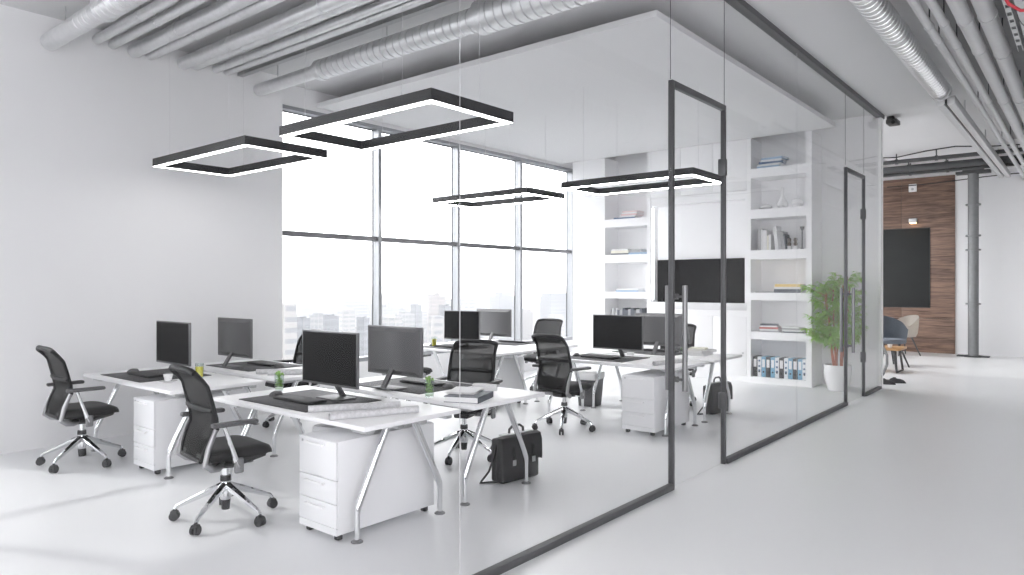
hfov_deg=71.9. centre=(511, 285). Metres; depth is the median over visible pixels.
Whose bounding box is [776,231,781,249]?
upright book
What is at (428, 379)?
potted plant
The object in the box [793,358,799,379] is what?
ring binder
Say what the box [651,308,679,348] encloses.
base cabinet
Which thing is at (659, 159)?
upper cabinet
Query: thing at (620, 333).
computer monitor
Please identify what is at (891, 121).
security camera
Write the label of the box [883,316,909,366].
armchair
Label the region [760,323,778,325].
flat book
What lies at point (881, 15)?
air duct
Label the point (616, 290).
flat book
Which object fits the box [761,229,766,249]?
upright book
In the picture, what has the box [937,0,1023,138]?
pipe
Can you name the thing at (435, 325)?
tower
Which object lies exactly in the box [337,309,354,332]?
tower
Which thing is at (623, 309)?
upright book
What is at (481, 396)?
book
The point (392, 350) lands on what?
computer monitor
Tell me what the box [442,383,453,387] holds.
computer mouse
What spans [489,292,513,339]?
tower
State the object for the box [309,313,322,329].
tower
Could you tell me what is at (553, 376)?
office chair
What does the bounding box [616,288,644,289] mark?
flat book
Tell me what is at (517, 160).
window
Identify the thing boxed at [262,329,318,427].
office chair
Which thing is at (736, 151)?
upper cabinet
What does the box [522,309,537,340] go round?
tower
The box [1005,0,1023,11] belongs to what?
cord
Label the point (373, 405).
paper roll
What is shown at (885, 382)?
shoe
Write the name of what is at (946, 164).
pipe
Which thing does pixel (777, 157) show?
flat book
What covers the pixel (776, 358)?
ring binder
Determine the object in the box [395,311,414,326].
tower
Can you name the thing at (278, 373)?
potted plant
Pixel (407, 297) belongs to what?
tower
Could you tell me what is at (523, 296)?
tower
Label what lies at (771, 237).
upright book
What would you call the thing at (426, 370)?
office chair
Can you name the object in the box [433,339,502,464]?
office chair
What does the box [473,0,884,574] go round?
wall partition
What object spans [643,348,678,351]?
keyboard
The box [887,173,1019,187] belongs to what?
cable
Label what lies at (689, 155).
upper cabinet
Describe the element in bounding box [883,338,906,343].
seat cushion
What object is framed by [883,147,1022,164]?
pipe
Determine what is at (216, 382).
office desk
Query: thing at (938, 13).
pipe
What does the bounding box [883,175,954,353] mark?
wall
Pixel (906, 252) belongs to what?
blackboard
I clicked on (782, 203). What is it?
bottle vase
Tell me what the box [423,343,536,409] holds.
office desk
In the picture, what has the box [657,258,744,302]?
television
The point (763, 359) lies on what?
ring binder
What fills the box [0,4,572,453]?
wall
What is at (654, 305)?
countertop
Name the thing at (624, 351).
desk mat
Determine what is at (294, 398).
keyboard
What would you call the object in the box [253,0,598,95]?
air duct
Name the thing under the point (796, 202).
round pot
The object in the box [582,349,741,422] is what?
office desk
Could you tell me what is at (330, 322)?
tower
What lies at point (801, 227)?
candlestick
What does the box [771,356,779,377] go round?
ring binder
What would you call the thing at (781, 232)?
upright book
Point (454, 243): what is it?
window
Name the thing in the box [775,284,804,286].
flat book
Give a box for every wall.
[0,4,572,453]
[607,115,882,387]
[883,167,1023,356]
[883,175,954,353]
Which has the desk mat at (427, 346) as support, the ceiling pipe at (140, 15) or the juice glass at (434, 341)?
the juice glass at (434, 341)
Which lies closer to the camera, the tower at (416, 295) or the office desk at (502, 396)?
the office desk at (502, 396)
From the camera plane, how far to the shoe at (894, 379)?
11.60 m
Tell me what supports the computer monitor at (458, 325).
on the desk mat at (427, 346)
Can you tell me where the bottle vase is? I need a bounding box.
[777,187,787,207]
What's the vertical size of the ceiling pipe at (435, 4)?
0.130 m
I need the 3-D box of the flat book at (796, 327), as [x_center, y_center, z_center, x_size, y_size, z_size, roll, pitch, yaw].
[4.568,0.670,11.447,0.260,0.020,0.280,0,0,-44]
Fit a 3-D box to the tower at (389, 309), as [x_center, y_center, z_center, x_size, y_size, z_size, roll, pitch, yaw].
[-143.095,64.978,816.988,41.030,93.244,32.240,0,0,-25]
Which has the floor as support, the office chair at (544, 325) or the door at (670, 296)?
the office chair at (544, 325)
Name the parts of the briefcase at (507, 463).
handle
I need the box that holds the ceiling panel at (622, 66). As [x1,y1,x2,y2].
[317,10,835,163]
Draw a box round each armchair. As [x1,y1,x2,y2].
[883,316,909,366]
[884,315,920,355]
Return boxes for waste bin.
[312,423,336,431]
[575,370,604,406]
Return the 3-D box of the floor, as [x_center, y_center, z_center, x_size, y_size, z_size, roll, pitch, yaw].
[4.057,1.700,7.994,13.100,0.200,22.300,0,0,39]
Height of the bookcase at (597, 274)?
4.050 m
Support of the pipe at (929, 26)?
attached to the ceiling
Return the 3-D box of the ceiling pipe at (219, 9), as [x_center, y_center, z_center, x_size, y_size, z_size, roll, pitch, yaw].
[-2.013,-2.572,5.932,5.390,0.216,0.152,0,0,39]
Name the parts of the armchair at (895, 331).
leg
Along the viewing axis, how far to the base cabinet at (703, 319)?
12.25 m
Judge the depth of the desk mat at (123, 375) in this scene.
6.62 m
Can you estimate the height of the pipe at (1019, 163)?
0.269 m
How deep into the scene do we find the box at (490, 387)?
5.76 m
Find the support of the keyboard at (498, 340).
on the desk mat at (500, 343)
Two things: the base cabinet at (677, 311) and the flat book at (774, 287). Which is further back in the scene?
the base cabinet at (677, 311)
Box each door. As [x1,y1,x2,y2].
[665,79,726,488]
[840,167,865,401]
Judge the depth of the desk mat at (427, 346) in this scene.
9.74 m
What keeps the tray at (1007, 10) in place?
hanging from the pipe at (1018, 57)
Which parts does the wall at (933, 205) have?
wood panel, wood panel, wood panel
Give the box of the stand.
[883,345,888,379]
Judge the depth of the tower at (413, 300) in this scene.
1731.08 m
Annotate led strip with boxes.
[653,208,653,299]
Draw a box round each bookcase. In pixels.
[573,152,650,371]
[747,130,821,387]
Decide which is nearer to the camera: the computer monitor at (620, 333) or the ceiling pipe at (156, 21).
the ceiling pipe at (156, 21)
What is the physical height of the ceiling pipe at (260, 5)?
0.200 m
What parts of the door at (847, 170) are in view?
pull handle, pull handle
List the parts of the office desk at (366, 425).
leg, leg, under frame, leg, leg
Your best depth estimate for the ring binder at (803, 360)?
11.23 m
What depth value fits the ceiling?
7.96 m
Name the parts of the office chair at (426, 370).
seat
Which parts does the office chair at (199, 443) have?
frame, arm, arm, seat, arm post, arm, arm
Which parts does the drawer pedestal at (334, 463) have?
handle, handle, handle, drawer, drawer, drawer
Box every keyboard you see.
[127,371,162,377]
[247,361,279,365]
[273,394,326,404]
[400,378,445,385]
[434,344,452,347]
[498,340,525,342]
[580,354,619,359]
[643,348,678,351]
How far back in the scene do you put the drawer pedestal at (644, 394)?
7.62 m
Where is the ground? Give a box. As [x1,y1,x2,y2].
[349,295,524,337]
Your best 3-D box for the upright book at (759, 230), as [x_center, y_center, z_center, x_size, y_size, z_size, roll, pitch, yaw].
[4.170,-0.767,11.774,0.057,0.353,0.240,0,0,39]
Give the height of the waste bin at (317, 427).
0.448 m
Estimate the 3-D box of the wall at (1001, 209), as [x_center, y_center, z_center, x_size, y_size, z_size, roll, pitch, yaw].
[10.992,-0.540,16.338,13.000,4.280,0.200,0,0,39]
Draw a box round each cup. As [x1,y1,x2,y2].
[159,374,176,382]
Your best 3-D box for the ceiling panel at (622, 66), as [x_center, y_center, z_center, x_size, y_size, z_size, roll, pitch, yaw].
[1.149,-2.480,10.284,5.180,0.060,5.780,0,0,39]
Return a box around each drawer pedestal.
[134,389,245,473]
[299,421,433,540]
[495,356,523,402]
[622,369,688,435]
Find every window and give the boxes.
[282,104,379,361]
[380,126,458,353]
[459,144,520,340]
[521,158,572,340]
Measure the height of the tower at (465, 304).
99.439 m
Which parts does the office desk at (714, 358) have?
leg, leg, leg, leg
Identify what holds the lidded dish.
on the bookcase at (801, 176)
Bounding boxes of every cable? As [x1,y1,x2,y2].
[883,144,1019,158]
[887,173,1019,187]
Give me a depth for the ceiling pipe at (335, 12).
6.97 m
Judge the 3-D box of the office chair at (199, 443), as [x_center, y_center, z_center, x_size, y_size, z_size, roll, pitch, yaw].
[-1.954,1.061,4.867,0.704,1.078,0.702,0,0,38]
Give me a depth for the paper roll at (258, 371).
6.84 m
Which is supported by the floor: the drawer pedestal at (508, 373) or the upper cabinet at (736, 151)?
the drawer pedestal at (508, 373)
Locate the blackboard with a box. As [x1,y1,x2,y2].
[883,227,929,307]
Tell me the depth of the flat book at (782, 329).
11.33 m
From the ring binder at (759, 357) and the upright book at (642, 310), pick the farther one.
the upright book at (642, 310)
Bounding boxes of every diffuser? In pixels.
[153,144,325,176]
[280,100,512,151]
[435,193,561,207]
[561,174,720,194]
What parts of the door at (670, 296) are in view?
pull handle, pull handle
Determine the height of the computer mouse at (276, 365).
0.038 m
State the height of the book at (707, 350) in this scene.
0.030 m
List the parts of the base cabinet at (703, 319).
cabinet door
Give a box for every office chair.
[35,345,125,472]
[168,364,277,535]
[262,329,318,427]
[382,354,432,404]
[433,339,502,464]
[523,318,562,390]
[531,333,595,434]
[660,323,696,405]
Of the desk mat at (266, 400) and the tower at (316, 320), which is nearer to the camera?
the desk mat at (266, 400)
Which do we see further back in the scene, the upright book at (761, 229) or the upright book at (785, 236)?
the upright book at (761, 229)
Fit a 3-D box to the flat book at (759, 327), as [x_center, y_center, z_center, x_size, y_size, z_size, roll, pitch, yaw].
[4.282,0.690,11.682,0.300,0.030,0.260,0,0,34]
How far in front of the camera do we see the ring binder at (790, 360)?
11.36 m
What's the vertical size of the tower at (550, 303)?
104.923 m
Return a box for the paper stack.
[444,386,486,394]
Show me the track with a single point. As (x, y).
(950, 107)
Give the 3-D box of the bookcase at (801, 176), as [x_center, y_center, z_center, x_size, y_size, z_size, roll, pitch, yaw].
[4.479,-0.425,11.630,1.040,4.050,0.530,0,0,39]
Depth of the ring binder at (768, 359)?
11.58 m
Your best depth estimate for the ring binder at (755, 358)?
11.72 m
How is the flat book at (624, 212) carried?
on the flat book at (632, 213)
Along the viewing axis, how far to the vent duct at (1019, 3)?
5.29 m
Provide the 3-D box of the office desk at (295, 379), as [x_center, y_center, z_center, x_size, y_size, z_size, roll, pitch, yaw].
[-2.599,1.228,7.399,1.840,0.745,0.840,0,0,39]
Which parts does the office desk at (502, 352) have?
leg, under frame, leg, leg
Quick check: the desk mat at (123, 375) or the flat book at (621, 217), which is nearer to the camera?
the desk mat at (123, 375)
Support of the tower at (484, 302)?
on the ground
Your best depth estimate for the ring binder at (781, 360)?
11.45 m
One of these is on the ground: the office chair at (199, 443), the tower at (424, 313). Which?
the tower at (424, 313)
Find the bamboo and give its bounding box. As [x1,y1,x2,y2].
[800,271,869,391]
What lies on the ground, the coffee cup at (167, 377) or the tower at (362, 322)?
the tower at (362, 322)
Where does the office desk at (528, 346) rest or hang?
on the floor
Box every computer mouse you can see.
[127,368,138,372]
[269,391,282,396]
[274,364,284,367]
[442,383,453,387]
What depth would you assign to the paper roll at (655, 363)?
7.61 m
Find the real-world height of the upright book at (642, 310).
0.340 m
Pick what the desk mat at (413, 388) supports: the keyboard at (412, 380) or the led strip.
the keyboard at (412, 380)
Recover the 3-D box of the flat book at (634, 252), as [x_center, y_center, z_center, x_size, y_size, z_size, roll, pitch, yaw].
[2.422,-0.608,13.214,0.400,0.035,0.270,0,0,39]
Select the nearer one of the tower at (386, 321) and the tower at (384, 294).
the tower at (386, 321)
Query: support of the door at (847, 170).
in the wall partition at (741, 6)
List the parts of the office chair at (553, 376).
arm, frame, arm, seat, arm post, arm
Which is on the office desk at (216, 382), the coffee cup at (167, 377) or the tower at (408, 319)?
the coffee cup at (167, 377)
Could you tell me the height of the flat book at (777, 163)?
0.032 m
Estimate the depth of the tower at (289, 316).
208.06 m
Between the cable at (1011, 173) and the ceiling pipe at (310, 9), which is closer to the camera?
the ceiling pipe at (310, 9)
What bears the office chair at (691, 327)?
on the floor
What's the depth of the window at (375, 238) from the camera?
10.53 m
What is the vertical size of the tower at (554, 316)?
86.482 m
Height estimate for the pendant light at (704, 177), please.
1.232 m
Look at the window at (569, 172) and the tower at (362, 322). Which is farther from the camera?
the tower at (362, 322)
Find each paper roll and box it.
[256,369,299,373]
[267,369,301,375]
[308,401,400,412]
[328,405,418,420]
[652,359,681,365]
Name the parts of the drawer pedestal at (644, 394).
drawer, drawer, drawer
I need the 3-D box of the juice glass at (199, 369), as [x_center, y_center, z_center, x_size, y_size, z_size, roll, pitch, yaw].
[-2.909,0.787,6.567,0.078,0.135,0.078,0,0,39]
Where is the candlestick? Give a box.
[800,226,803,248]
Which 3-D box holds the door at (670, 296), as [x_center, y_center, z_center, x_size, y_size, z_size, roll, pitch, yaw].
[1.582,-0.013,5.964,0.191,3.225,1.050,0,0,39]
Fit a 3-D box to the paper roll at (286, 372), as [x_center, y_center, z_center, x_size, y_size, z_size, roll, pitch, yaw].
[-2.035,0.831,6.827,0.624,0.048,0.048,0,0,-18]
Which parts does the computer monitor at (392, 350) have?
plate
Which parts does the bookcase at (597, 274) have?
shelf, shelf, shelf, shelf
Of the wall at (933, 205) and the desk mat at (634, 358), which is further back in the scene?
the wall at (933, 205)
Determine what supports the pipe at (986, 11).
attached to the ceiling
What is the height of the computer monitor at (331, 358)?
0.512 m
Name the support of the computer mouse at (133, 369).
on the desk mat at (123, 375)
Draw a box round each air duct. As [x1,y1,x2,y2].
[40,0,148,50]
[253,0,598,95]
[849,0,951,100]
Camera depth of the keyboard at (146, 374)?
6.64 m
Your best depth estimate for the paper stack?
5.37 m
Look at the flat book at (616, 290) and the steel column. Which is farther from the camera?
the steel column
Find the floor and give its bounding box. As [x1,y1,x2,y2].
[0,351,1023,574]
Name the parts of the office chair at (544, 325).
seat, arm, frame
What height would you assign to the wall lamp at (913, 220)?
0.122 m
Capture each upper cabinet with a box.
[651,148,680,198]
[681,144,712,195]
[713,139,746,192]
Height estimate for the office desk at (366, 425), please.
0.745 m
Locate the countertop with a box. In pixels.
[650,302,746,310]
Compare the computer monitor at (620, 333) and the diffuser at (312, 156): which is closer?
the diffuser at (312, 156)
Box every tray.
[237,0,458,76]
[1002,0,1022,51]
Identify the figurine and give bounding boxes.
[787,238,791,248]
[793,238,797,248]
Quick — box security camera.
[886,116,899,126]
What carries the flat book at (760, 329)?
on the flat book
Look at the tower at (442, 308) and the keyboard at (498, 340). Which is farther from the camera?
the tower at (442, 308)
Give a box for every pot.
[791,196,803,206]
[824,363,851,391]
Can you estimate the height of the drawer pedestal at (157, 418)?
0.628 m
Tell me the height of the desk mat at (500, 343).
0.006 m
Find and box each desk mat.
[101,368,210,382]
[206,360,301,371]
[239,389,380,412]
[359,377,471,393]
[423,344,452,349]
[493,340,534,345]
[571,353,649,362]
[612,348,681,355]
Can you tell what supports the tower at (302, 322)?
on the ground
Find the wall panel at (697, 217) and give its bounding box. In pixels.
[651,190,746,302]
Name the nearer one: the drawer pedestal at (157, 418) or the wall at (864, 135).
the drawer pedestal at (157, 418)
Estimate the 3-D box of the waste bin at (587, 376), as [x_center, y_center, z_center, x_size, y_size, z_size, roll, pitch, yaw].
[1.047,1.376,9.475,0.318,0.448,0.318,0,0,31]
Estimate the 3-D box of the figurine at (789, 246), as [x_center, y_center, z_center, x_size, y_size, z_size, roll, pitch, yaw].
[4.491,-0.685,11.432,0.070,0.190,0.066,0,0,39]
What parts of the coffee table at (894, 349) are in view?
leg frame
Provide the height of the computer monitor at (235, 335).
0.512 m
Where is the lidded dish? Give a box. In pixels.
[760,204,771,208]
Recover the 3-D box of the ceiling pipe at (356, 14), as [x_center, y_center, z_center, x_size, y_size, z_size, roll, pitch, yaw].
[-1.428,-2.596,6.643,5.390,0.167,0.104,0,0,39]
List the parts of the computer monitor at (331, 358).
plate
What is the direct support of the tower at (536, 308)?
on the ground
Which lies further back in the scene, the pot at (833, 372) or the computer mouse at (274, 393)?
the pot at (833, 372)
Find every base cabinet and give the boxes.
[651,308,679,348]
[680,309,712,378]
[713,310,746,381]
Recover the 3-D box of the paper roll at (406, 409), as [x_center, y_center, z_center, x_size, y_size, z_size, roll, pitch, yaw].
[-0.897,0.831,4.627,0.602,0.048,0.047,0,0,-30]
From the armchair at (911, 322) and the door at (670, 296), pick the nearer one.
the door at (670, 296)
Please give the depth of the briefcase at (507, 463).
5.74 m
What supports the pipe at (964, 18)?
attached to the ceiling
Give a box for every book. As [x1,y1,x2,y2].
[444,391,492,403]
[610,253,628,254]
[611,250,629,253]
[614,217,639,218]
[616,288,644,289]
[616,290,644,291]
[620,215,641,217]
[621,213,643,215]
[622,308,630,314]
[623,212,643,213]
[629,252,646,253]
[630,249,646,252]
[640,308,646,312]
[688,347,707,350]
[688,349,716,353]
[688,352,712,355]
[755,291,773,292]
[756,162,785,166]
[757,165,780,167]
[758,229,760,249]
[759,160,786,164]
[759,327,781,328]
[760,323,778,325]
[760,329,781,330]
[761,156,788,159]
[761,158,786,161]
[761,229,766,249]
[763,230,771,249]
[769,235,774,249]
[773,226,780,249]
[774,287,801,288]
[774,289,801,292]
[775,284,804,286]
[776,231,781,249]
[780,231,787,248]
[782,326,804,328]
[782,328,802,329]
[782,329,805,331]
[783,234,789,248]
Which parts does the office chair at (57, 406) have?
frame, arm, arm, arm post, seat, arm, arm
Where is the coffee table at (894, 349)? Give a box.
[884,345,906,372]
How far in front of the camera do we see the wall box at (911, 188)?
17.10 m
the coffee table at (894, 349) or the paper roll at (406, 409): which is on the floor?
the coffee table at (894, 349)
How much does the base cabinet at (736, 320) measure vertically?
1.190 m
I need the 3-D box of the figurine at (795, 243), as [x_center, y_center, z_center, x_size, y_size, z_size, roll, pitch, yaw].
[4.568,-0.685,11.369,0.070,0.190,0.066,0,0,39]
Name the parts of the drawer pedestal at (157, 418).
handle, drawer, drawer, drawer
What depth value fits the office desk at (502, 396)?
5.51 m
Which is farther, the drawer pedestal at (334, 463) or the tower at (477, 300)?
the tower at (477, 300)
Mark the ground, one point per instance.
(425, 298)
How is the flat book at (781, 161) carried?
on the flat book at (777, 163)
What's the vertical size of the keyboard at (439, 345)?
0.025 m
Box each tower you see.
[282,304,296,362]
[287,292,326,317]
[297,316,309,340]
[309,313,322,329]
[323,314,338,331]
[327,300,369,325]
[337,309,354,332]
[357,316,368,355]
[370,302,409,324]
[382,293,400,306]
[382,297,399,306]
[382,317,402,325]
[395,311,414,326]
[403,296,414,307]
[410,296,422,310]
[410,303,421,327]
[415,294,423,310]
[422,311,426,343]
[427,293,445,322]
[427,316,444,343]
[439,304,450,342]
[446,299,475,310]
[460,295,480,310]
[476,297,487,338]
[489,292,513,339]
[493,336,510,339]
[522,295,524,307]
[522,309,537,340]
[532,303,539,318]
[540,293,565,336]
[548,314,563,336]
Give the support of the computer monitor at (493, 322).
on the desk mat at (500, 343)
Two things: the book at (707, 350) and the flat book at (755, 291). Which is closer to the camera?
the book at (707, 350)
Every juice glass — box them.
[195,366,203,376]
[432,339,436,345]
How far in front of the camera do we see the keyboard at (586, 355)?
8.28 m
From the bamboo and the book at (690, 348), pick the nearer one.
the book at (690, 348)
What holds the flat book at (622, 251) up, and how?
on the flat book at (612, 253)
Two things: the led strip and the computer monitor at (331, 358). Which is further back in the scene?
the led strip
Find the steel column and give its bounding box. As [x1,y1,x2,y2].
[955,169,990,357]
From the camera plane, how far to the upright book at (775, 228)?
11.51 m
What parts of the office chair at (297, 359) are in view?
arm, seat, frame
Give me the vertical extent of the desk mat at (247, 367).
0.006 m
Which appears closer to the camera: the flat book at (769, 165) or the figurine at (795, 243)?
the figurine at (795, 243)
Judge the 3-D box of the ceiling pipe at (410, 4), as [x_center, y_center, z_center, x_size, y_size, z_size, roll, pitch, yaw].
[-1.339,-2.599,6.751,5.390,0.161,0.092,0,0,39]
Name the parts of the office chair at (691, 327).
frame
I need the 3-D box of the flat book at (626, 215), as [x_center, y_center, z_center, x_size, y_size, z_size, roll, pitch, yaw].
[2.260,-1.310,13.347,0.320,0.030,0.270,0,0,39]
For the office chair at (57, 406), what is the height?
1.078 m
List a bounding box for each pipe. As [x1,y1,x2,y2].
[92,0,179,43]
[108,0,208,48]
[127,0,258,57]
[145,0,284,60]
[177,0,354,69]
[192,0,372,69]
[212,0,409,72]
[224,0,431,75]
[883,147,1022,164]
[883,154,1023,173]
[883,160,1020,176]
[907,0,1023,178]
[924,0,1023,167]
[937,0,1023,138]
[946,0,1023,150]
[970,0,1023,123]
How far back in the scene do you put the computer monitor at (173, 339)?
6.73 m
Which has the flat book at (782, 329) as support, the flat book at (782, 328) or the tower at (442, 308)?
the flat book at (782, 328)
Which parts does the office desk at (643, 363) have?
leg, leg, under frame, leg, leg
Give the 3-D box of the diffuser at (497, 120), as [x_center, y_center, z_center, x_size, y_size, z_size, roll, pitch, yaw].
[-0.942,-1.220,5.510,1.762,0.004,0.842,0,0,39]
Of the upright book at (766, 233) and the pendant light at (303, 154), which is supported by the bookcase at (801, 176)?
the upright book at (766, 233)
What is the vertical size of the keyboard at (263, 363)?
0.025 m
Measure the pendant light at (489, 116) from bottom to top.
1.462 m
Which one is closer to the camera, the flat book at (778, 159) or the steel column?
the flat book at (778, 159)
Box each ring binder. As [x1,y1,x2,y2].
[753,355,762,375]
[758,355,765,376]
[761,356,768,376]
[766,356,774,376]
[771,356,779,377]
[775,356,781,377]
[779,357,786,378]
[784,357,792,378]
[788,357,797,378]
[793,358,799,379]
[798,358,805,379]
[802,359,805,379]
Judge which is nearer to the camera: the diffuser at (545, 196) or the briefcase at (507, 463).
the briefcase at (507, 463)
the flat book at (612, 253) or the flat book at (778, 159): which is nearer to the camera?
the flat book at (778, 159)
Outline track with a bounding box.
[937,95,1010,177]
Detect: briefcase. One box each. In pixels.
[479,423,541,483]
[697,376,732,414]
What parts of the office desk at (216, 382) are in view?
leg, under frame, leg, leg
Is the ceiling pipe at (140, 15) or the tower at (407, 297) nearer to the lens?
the ceiling pipe at (140, 15)
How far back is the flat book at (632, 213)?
13.24 m
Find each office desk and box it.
[83,366,263,478]
[186,359,323,456]
[213,385,460,543]
[320,375,544,505]
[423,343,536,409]
[447,339,577,401]
[536,352,708,436]
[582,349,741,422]
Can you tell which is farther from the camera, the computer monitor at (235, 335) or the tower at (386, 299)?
the tower at (386, 299)
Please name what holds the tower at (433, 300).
on the ground
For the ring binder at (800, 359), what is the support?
in the bookcase at (801, 176)
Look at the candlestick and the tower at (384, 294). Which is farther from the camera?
the tower at (384, 294)
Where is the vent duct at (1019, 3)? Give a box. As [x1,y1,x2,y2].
[1014,0,1023,35]
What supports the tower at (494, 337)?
on the ground
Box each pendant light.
[153,52,326,176]
[279,0,512,151]
[433,128,563,207]
[561,84,720,194]
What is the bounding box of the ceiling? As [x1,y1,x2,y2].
[0,0,1023,178]
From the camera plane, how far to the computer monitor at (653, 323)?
8.79 m
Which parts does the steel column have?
head plate, foot plate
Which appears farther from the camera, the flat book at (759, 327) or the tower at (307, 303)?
the tower at (307, 303)
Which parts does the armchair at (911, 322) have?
leg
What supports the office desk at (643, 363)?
on the floor
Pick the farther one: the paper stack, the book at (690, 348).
the book at (690, 348)
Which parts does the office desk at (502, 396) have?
under frame, leg, leg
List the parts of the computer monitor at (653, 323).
plate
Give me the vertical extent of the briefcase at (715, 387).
0.459 m
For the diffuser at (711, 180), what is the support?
attached to the pendant light at (704, 177)
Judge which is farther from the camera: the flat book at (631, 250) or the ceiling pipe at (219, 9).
the flat book at (631, 250)
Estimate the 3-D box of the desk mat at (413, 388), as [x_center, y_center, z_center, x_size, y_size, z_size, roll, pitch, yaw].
[-0.853,0.852,6.091,0.860,0.006,0.660,0,0,39]
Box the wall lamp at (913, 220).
[909,218,917,223]
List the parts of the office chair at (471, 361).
arm, arm, seat, frame, arm, arm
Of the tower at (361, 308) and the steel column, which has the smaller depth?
the steel column
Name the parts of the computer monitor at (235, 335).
plate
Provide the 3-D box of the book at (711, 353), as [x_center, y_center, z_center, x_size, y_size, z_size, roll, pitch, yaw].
[2.326,0.838,8.772,0.240,0.035,0.340,0,0,34]
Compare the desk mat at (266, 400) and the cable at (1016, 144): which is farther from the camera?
the cable at (1016, 144)
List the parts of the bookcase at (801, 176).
shelf, shelf, shelf, shelf, shelf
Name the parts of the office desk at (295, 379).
under frame, leg, leg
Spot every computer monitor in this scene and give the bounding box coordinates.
[156,321,190,375]
[217,317,252,367]
[302,329,358,401]
[368,325,422,390]
[444,310,479,339]
[477,308,511,343]
[593,314,642,358]
[634,313,681,355]
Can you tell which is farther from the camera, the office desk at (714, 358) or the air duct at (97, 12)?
the office desk at (714, 358)
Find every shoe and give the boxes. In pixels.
[883,378,895,384]
[889,377,905,382]
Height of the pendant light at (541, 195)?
1.232 m
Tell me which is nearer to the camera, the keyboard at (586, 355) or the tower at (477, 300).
the keyboard at (586, 355)
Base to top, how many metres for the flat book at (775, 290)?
0.060 m
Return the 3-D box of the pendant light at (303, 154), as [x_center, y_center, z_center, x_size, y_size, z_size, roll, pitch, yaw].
[-2.718,-1.949,6.972,1.770,1.462,0.850,0,0,39]

